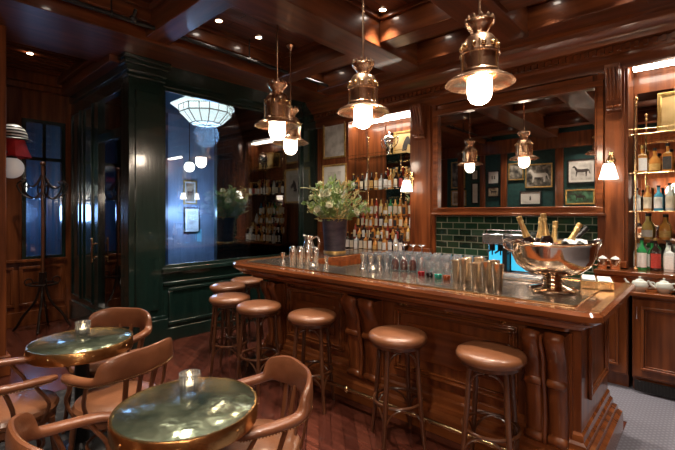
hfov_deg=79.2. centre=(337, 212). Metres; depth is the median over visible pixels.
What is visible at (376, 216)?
bottle
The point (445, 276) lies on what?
glass
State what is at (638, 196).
bottle
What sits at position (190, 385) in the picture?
candle holder
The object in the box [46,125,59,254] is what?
trim
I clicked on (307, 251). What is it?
cocktail shaker
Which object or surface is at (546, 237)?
champagne bottle
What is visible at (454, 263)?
tumbler
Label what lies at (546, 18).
trim
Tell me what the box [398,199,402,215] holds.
bottle
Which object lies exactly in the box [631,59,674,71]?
light strip
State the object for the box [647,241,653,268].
bottle
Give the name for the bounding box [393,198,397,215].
bottle
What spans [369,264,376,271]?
candle holder
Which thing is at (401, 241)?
bottle
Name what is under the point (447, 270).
water glass
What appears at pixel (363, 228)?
bottle
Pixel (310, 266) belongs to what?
candle holder
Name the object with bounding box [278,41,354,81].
trim
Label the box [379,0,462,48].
trim
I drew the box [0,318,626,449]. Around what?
floor
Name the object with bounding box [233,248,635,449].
bar counter
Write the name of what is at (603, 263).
copper mug
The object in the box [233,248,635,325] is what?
countertop
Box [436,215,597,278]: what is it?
backsplash
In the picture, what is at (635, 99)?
post
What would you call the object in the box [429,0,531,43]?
trim
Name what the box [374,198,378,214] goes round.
bottle
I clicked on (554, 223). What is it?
champagne bottle
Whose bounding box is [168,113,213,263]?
wall
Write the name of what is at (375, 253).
water glass
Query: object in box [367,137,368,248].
post
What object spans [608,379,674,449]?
floor
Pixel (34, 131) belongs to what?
wall
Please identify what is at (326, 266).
bar jigger
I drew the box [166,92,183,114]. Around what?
trim
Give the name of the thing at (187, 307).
wall
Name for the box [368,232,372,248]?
bottle
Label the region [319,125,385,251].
trim
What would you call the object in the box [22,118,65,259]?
window
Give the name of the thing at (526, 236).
champagne bottle
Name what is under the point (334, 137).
framed picture
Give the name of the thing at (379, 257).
bar jigger
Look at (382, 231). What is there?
bottle
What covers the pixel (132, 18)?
trim
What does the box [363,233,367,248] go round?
bottle
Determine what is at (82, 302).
wall
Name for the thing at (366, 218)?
bottle
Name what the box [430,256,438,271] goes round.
water glass
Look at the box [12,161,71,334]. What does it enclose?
coat stand
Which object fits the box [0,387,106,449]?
area rug
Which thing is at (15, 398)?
armchair
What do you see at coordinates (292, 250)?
cocktail shaker
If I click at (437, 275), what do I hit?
glass
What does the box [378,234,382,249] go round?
bottle
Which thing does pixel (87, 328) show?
candle holder
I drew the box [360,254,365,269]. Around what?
bar jigger
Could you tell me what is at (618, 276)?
ledge
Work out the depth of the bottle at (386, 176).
6.03 m
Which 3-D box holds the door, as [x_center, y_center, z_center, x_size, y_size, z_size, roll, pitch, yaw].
[-2.893,0.030,5.182,1.020,3.140,0.168,0,0,42]
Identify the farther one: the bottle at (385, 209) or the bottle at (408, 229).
the bottle at (385, 209)
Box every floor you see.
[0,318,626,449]
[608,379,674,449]
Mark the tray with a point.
(509, 276)
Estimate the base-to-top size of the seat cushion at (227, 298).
0.078 m
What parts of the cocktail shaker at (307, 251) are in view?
lid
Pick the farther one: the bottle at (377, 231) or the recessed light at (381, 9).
the bottle at (377, 231)
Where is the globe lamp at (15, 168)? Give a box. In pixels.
[6,151,24,177]
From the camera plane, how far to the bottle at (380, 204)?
6.39 m
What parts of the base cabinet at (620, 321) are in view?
door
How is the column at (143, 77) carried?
attached to the wall at (187, 307)
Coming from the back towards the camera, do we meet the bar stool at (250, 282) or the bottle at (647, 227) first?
the bar stool at (250, 282)
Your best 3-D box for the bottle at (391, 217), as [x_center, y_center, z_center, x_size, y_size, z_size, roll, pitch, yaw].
[0.808,0.100,6.147,0.067,0.238,0.067,0,0,-43]
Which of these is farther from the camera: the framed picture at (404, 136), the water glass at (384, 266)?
the framed picture at (404, 136)
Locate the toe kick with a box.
[634,379,674,398]
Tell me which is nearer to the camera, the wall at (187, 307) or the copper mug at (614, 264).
the copper mug at (614, 264)
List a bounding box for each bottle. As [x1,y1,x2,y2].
[345,232,349,248]
[350,232,353,248]
[353,223,356,237]
[354,234,358,248]
[355,175,359,189]
[357,215,360,226]
[359,233,363,248]
[360,174,364,189]
[361,213,364,226]
[362,223,365,238]
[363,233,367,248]
[365,172,367,189]
[365,212,367,226]
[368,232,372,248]
[369,172,373,189]
[370,199,373,214]
[370,213,374,226]
[371,225,375,238]
[373,236,377,249]
[374,172,378,189]
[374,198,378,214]
[375,211,378,226]
[376,226,379,238]
[378,173,383,188]
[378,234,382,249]
[379,199,382,214]
[379,212,383,226]
[380,225,384,239]
[382,235,387,250]
[383,201,387,215]
[384,171,387,188]
[384,215,388,226]
[386,223,389,239]
[388,173,393,188]
[388,198,392,215]
[388,233,392,251]
[389,212,392,227]
[391,227,394,239]
[393,171,398,188]
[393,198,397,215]
[393,233,397,251]
[394,213,398,227]
[395,224,399,239]
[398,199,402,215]
[399,170,403,187]
[399,212,402,227]
[399,234,403,252]
[400,226,405,240]
[403,200,407,215]
[404,215,408,227]
[406,224,409,240]
[516,216,536,242]
[535,217,541,242]
[540,213,554,243]
[551,221,557,243]
[561,223,582,243]
[576,226,588,238]
[633,188,640,210]
[633,241,639,267]
[637,145,646,172]
[637,238,646,270]
[641,213,652,238]
[643,186,651,210]
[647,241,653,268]
[648,148,660,171]
[650,238,660,271]
[654,185,662,210]
[659,214,670,239]
[662,143,672,171]
[663,240,669,269]
[664,242,674,272]
[665,183,674,210]
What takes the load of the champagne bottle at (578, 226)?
in the bowl
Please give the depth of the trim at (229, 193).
8.26 m
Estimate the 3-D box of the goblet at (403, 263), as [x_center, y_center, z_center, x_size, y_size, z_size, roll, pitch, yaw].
[0.604,0.404,3.701,0.072,0.242,0.072,0,0,42]
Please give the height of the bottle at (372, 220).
0.212 m
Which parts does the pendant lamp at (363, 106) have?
rod, bulb, crown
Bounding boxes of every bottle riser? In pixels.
[357,226,409,229]
[359,215,409,217]
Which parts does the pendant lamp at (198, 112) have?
glass panel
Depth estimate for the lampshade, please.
4.40 m
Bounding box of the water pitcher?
[303,234,319,257]
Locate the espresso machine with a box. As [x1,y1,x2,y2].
[482,229,537,274]
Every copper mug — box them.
[593,258,607,268]
[607,259,620,269]
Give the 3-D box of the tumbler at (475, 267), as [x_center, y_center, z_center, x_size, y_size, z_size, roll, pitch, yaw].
[1.005,0.444,2.969,0.082,0.162,0.081,0,0,42]
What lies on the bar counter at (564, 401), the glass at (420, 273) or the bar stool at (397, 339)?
the glass at (420, 273)
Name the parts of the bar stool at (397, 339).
leg, leg, leg, leg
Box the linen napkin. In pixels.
[561,238,587,243]
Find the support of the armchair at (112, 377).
on the area rug
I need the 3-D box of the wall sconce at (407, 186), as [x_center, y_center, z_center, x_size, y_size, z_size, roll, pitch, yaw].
[0.963,-0.432,5.592,0.164,0.275,0.222,0,0,42]
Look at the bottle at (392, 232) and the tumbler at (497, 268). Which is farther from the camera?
the bottle at (392, 232)
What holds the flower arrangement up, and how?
in the flower pot
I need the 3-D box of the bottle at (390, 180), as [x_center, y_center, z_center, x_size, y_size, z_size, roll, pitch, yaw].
[0.787,-0.472,5.997,0.067,0.242,0.065,0,0,-42]
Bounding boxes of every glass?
[375,253,383,266]
[383,254,389,268]
[390,254,398,269]
[417,259,424,275]
[422,253,429,268]
[425,260,433,276]
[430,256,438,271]
[431,254,439,269]
[434,261,442,278]
[440,257,448,272]
[442,262,450,279]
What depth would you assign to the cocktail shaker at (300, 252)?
4.11 m
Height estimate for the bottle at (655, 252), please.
0.314 m
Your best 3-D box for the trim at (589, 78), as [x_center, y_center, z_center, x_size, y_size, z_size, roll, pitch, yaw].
[2.016,-1.400,4.862,1.780,0.060,0.060,0,0,42]
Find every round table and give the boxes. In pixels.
[23,327,132,449]
[108,377,258,449]
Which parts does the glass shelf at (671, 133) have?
glass plate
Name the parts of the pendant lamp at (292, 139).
rod, bulb, crown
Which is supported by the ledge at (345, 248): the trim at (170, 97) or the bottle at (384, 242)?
the bottle at (384, 242)
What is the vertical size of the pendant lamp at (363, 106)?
1.392 m
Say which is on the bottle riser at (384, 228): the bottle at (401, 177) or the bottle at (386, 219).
the bottle at (386, 219)
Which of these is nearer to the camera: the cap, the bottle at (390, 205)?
the cap
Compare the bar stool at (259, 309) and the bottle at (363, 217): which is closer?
the bar stool at (259, 309)
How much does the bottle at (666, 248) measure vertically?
0.290 m
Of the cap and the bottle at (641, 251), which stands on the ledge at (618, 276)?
the bottle at (641, 251)
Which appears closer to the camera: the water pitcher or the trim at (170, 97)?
the water pitcher
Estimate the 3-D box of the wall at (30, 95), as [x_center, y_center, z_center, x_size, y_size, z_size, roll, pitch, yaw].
[-4.972,-0.200,5.203,0.280,3.600,2.980,0,0,42]
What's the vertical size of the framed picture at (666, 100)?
0.420 m
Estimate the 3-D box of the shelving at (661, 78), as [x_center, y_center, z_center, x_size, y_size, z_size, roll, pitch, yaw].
[2.667,-0.275,4.552,8.000,3.750,0.480,0,0,42]
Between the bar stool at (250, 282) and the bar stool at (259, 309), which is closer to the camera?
the bar stool at (259, 309)
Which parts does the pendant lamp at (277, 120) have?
crown, bulb, rod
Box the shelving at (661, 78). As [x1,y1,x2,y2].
[318,65,674,267]
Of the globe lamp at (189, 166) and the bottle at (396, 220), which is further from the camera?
the globe lamp at (189, 166)
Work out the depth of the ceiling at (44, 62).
5.30 m
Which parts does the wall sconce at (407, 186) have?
lamp shade, brass arm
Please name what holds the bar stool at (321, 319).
on the floor at (346, 424)
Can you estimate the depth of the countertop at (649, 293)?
3.57 m
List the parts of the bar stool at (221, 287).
leg, leg, leg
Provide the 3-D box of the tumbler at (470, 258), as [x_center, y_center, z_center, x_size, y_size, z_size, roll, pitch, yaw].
[1.016,0.436,3.189,0.082,0.178,0.081,0,0,42]
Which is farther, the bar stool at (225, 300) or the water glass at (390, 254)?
the bar stool at (225, 300)
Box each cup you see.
[289,253,295,264]
[297,253,303,264]
[304,254,310,265]
[312,254,318,265]
[381,132,398,154]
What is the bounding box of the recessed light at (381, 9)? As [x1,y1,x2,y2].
[378,7,386,11]
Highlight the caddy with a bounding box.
[580,275,614,290]
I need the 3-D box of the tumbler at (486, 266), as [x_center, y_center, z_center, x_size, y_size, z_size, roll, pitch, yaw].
[1.058,0.435,2.893,0.082,0.181,0.081,0,0,42]
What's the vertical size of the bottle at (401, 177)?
0.271 m
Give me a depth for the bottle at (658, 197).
3.95 m
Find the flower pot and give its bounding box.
[321,218,346,252]
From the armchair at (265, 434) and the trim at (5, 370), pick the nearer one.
the armchair at (265, 434)
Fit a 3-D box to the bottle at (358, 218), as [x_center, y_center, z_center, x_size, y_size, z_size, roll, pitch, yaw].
[0.341,0.100,6.574,0.065,0.238,0.065,0,0,42]
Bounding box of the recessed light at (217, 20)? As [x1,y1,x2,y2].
[214,18,222,22]
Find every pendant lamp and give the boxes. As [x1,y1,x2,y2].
[170,96,229,127]
[254,25,299,139]
[272,43,308,154]
[337,0,389,128]
[445,0,515,104]
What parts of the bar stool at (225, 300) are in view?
leg, leg, leg, leg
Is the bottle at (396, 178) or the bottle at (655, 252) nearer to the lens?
the bottle at (655, 252)
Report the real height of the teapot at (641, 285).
0.132 m
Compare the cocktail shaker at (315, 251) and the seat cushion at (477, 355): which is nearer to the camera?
the seat cushion at (477, 355)
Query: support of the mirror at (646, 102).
attached to the shelving at (661, 78)
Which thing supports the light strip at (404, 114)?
attached to the shelving at (661, 78)
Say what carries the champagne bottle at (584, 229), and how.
in the bowl
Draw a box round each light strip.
[352,111,409,125]
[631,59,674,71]
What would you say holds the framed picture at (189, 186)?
attached to the wall at (183, 247)
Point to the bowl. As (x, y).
(554, 262)
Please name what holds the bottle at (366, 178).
on the glass shelf at (395, 189)
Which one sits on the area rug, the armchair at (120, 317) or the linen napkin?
the armchair at (120, 317)
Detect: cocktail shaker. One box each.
[289,246,295,264]
[296,246,303,264]
[304,246,310,265]
[312,247,318,265]
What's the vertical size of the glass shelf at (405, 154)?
0.057 m
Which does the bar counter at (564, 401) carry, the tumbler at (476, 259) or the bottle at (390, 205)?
the tumbler at (476, 259)
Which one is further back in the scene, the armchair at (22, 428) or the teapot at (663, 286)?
the teapot at (663, 286)
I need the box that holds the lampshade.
[6,138,31,158]
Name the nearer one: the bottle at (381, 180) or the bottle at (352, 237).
the bottle at (381, 180)
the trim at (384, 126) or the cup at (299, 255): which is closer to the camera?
the cup at (299, 255)
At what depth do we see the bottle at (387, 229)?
6.06 m
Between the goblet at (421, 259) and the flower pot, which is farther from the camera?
the flower pot
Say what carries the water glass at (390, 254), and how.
on the bar counter at (564, 401)
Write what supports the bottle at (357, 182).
on the glass shelf at (395, 189)
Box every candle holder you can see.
[75,320,90,334]
[179,369,199,392]
[309,262,316,268]
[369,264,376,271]
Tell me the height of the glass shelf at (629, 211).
0.009 m
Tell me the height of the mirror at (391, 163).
1.800 m
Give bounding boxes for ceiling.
[140,0,414,53]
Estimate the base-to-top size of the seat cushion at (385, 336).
0.078 m
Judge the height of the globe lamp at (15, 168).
0.282 m
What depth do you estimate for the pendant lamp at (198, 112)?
6.26 m
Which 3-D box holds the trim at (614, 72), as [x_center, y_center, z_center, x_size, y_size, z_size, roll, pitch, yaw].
[2.733,-0.460,4.043,0.205,2.000,0.203,0,0,42]
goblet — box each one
[391,244,398,270]
[400,244,407,270]
[409,244,416,271]
[418,245,425,271]
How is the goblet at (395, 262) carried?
on the bar counter at (564, 401)
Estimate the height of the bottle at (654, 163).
0.246 m
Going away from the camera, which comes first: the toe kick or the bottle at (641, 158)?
the toe kick
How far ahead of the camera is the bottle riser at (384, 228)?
6.19 m
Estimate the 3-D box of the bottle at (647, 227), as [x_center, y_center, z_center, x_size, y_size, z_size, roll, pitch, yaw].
[3.145,0.134,4.141,0.100,0.264,0.100,0,0,-42]
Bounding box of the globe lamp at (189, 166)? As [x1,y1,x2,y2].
[184,123,194,171]
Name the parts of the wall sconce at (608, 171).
lamp shade, brass arm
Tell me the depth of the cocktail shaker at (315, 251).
4.02 m
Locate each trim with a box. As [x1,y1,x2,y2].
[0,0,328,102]
[0,25,10,376]
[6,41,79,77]
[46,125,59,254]
[57,54,118,96]
[63,0,328,86]
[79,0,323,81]
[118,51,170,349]
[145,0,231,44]
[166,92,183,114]
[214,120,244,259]
[221,0,418,74]
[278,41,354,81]
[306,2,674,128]
[317,0,674,94]
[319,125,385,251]
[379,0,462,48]
[408,103,432,252]
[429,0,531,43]
[438,76,593,109]
[499,0,542,10]
[604,62,626,267]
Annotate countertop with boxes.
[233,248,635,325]
[630,289,674,300]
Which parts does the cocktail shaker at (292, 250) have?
lid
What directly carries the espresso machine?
on the countertop at (649, 293)
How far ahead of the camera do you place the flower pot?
5.34 m
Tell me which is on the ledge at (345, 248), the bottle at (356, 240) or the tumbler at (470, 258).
the bottle at (356, 240)
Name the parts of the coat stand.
leg, leg, leg, leg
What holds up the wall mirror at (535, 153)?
attached to the shelving at (661, 78)
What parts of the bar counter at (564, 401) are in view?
panel, foot rail, cornice, panel, panel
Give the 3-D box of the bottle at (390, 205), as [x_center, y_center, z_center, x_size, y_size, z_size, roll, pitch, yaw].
[0.818,-0.094,6.293,0.075,0.266,0.075,0,0,36]
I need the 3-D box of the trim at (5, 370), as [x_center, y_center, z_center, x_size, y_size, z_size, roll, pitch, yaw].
[-3.483,-0.200,3.986,0.340,3.600,0.410,0,0,42]
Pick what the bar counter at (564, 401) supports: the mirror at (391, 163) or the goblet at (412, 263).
the goblet at (412, 263)
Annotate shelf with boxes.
[348,149,409,161]
[350,185,400,191]
[629,125,674,140]
[629,171,674,176]
[629,211,674,211]
[637,239,674,243]
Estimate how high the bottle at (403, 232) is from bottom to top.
0.212 m
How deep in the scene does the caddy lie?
2.82 m
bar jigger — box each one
[280,252,284,264]
[324,255,328,268]
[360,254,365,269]
[368,255,373,269]
[377,255,382,269]
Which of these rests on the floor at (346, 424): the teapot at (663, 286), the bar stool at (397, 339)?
the bar stool at (397, 339)
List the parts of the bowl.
handle, handle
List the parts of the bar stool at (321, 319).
leg, leg, leg, leg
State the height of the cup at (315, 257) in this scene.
0.125 m
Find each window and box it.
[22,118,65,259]
[163,87,300,267]
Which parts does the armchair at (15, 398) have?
nailhead trim, seat frame, padded rail, seat, leg, leg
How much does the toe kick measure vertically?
0.095 m
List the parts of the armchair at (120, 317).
leg, seat, padded rail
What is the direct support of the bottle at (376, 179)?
on the glass shelf at (395, 189)
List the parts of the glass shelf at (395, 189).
glass plate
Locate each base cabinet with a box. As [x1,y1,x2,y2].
[608,296,632,386]
[632,296,674,398]
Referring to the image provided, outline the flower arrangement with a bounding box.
[301,174,370,221]
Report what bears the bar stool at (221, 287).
on the floor at (346, 424)
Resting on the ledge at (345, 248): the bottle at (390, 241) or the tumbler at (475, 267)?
the bottle at (390, 241)
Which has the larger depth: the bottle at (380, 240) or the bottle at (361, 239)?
the bottle at (361, 239)
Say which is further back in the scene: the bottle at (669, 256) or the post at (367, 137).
the post at (367, 137)
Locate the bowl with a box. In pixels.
[503,238,602,294]
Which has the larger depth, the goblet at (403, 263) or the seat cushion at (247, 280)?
the seat cushion at (247, 280)
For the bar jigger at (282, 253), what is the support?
on the bar counter at (564, 401)
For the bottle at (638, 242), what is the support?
on the ledge at (618, 276)
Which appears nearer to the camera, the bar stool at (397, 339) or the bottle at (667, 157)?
the bar stool at (397, 339)
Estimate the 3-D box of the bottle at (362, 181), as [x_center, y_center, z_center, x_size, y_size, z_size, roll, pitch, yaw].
[0.388,-0.482,6.361,0.079,0.262,0.079,0,0,-34]
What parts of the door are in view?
handle, transom pane, glass panel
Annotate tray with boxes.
[503,272,542,282]
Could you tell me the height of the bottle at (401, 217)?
0.230 m
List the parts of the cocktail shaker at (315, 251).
lid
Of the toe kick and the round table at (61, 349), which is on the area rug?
the round table at (61, 349)
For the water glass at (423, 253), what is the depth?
3.85 m
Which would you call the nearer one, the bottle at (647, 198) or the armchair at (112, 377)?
the armchair at (112, 377)
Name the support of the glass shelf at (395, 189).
attached to the shelving at (661, 78)
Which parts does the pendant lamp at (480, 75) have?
rod, crown, bulb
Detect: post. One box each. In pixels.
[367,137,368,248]
[633,97,637,270]
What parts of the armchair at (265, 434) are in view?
seat, nailhead trim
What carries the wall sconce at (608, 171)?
attached to the shelving at (661, 78)
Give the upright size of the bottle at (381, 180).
0.242 m
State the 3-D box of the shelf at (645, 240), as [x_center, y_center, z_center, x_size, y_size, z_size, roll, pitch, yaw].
[3.514,0.411,3.833,1.140,0.288,0.160,0,0,42]
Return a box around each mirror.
[386,133,409,248]
[430,79,605,215]
[635,88,674,266]
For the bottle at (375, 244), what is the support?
on the ledge at (345, 248)
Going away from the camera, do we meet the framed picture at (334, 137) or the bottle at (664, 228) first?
the bottle at (664, 228)
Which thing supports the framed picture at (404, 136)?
on the glass shelf at (405, 154)
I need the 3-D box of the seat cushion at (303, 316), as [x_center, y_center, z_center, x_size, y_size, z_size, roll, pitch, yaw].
[-0.212,0.861,3.416,0.410,0.078,0.410,0,0,14]
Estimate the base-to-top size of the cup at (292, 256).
0.125 m
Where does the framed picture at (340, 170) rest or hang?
attached to the shelving at (661, 78)
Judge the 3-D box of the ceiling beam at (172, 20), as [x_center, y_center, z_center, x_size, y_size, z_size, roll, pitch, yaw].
[-1.466,-2.035,3.993,1.350,0.330,0.340,0,0,42]
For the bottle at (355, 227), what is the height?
0.246 m
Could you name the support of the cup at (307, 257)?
on the cocktail shaker at (307, 251)
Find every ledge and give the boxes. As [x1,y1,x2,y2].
[345,248,435,257]
[593,265,674,288]
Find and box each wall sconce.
[401,172,413,191]
[599,152,618,179]
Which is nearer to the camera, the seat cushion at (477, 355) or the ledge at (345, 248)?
the seat cushion at (477, 355)
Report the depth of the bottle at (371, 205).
6.51 m
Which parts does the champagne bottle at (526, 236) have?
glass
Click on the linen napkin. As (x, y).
(570, 241)
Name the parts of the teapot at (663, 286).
spout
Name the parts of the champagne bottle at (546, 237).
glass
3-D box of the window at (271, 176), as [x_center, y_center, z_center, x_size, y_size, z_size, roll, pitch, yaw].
[-1.406,-0.443,5.949,0.040,2.255,2.350,0,0,42]
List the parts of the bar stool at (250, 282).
leg, leg, leg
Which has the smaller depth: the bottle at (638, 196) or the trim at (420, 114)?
the bottle at (638, 196)
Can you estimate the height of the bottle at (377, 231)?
0.196 m
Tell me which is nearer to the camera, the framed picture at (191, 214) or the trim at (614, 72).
the trim at (614, 72)
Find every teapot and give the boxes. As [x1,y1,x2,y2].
[624,276,655,290]
[647,278,674,293]
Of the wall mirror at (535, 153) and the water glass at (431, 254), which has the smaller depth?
the water glass at (431, 254)
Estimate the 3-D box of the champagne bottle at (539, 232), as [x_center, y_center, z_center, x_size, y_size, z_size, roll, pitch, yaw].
[1.445,0.203,2.939,0.086,0.352,0.099,0,0,-20]
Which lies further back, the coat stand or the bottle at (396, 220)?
the bottle at (396, 220)
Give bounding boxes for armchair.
[0,357,59,449]
[5,411,111,449]
[61,307,151,433]
[61,337,172,449]
[221,355,312,449]
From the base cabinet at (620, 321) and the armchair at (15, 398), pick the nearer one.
the armchair at (15, 398)
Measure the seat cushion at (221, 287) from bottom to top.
0.078 m
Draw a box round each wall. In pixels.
[6,67,70,328]
[26,113,167,264]
[69,66,123,325]
[162,67,317,339]
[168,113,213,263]
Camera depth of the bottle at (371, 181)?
6.21 m
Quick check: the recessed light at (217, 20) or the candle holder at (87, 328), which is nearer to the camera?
the candle holder at (87, 328)
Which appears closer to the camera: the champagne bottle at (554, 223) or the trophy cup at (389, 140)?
the champagne bottle at (554, 223)
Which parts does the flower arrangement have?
flower, flower, flower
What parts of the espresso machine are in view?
blue light panel, cup rail, blue light panel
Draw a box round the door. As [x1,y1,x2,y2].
[91,83,123,311]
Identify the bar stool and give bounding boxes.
[208,282,245,355]
[209,292,250,377]
[230,276,263,342]
[236,299,282,396]
[288,308,336,414]
[368,325,426,449]
[456,340,526,449]
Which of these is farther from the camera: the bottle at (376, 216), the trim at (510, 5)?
the bottle at (376, 216)
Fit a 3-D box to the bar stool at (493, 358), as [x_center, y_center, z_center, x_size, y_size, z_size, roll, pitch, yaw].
[0.934,1.212,2.491,0.410,0.779,0.410,0,0,31]
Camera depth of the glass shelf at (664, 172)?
3.96 m
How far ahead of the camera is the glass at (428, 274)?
3.35 m
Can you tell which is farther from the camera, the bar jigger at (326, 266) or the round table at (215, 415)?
the bar jigger at (326, 266)
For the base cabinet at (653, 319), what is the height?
0.860 m
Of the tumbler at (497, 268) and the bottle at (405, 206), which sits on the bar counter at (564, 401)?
the tumbler at (497, 268)
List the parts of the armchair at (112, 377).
leg, seat frame, seat, padded rail, nailhead trim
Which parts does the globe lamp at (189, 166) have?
stem, globe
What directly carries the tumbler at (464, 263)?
on the bar counter at (564, 401)
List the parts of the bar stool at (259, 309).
leg, leg, leg, leg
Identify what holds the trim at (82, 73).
attached to the wall at (82, 302)
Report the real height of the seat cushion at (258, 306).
0.078 m
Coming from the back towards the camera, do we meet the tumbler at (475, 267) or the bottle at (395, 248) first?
the bottle at (395, 248)
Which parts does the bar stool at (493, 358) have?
leg, leg, leg, leg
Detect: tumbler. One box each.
[451,260,459,281]
[459,258,469,283]
[462,257,472,280]
[470,262,480,285]
[474,257,484,282]
[481,261,492,287]
[492,263,503,289]
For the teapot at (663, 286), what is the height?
0.132 m
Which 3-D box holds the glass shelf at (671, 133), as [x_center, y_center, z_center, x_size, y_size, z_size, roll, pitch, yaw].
[3.433,-0.790,3.755,1.181,0.057,0.384,0,0,42]
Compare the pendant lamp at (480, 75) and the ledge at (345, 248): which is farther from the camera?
the ledge at (345, 248)
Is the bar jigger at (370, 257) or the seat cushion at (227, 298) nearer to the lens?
the bar jigger at (370, 257)
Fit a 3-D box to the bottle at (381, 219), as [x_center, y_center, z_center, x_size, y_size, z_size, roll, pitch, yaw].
[0.674,0.100,6.269,0.065,0.238,0.066,0,0,37]
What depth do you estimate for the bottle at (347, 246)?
6.40 m
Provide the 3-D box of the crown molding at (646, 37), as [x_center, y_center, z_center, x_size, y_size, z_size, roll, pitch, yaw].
[2.357,-1.650,4.361,7.600,0.420,0.280,0,0,42]
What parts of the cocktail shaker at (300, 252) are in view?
lid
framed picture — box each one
[183,180,196,203]
[184,207,199,232]
[322,163,346,200]
[323,121,345,159]
[393,130,409,153]
[657,91,674,131]
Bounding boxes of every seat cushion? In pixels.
[209,282,245,292]
[209,292,250,305]
[230,276,262,285]
[236,299,280,314]
[288,308,336,325]
[368,325,426,348]
[456,340,526,371]
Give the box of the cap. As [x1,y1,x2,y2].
[6,124,32,142]
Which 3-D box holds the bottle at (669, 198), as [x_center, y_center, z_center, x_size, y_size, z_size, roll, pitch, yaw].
[3.188,-0.154,3.913,0.072,0.267,0.072,0,0,29]
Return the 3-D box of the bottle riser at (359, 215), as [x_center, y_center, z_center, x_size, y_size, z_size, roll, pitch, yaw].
[0.785,0.055,6.332,1.100,0.030,0.150,0,0,42]

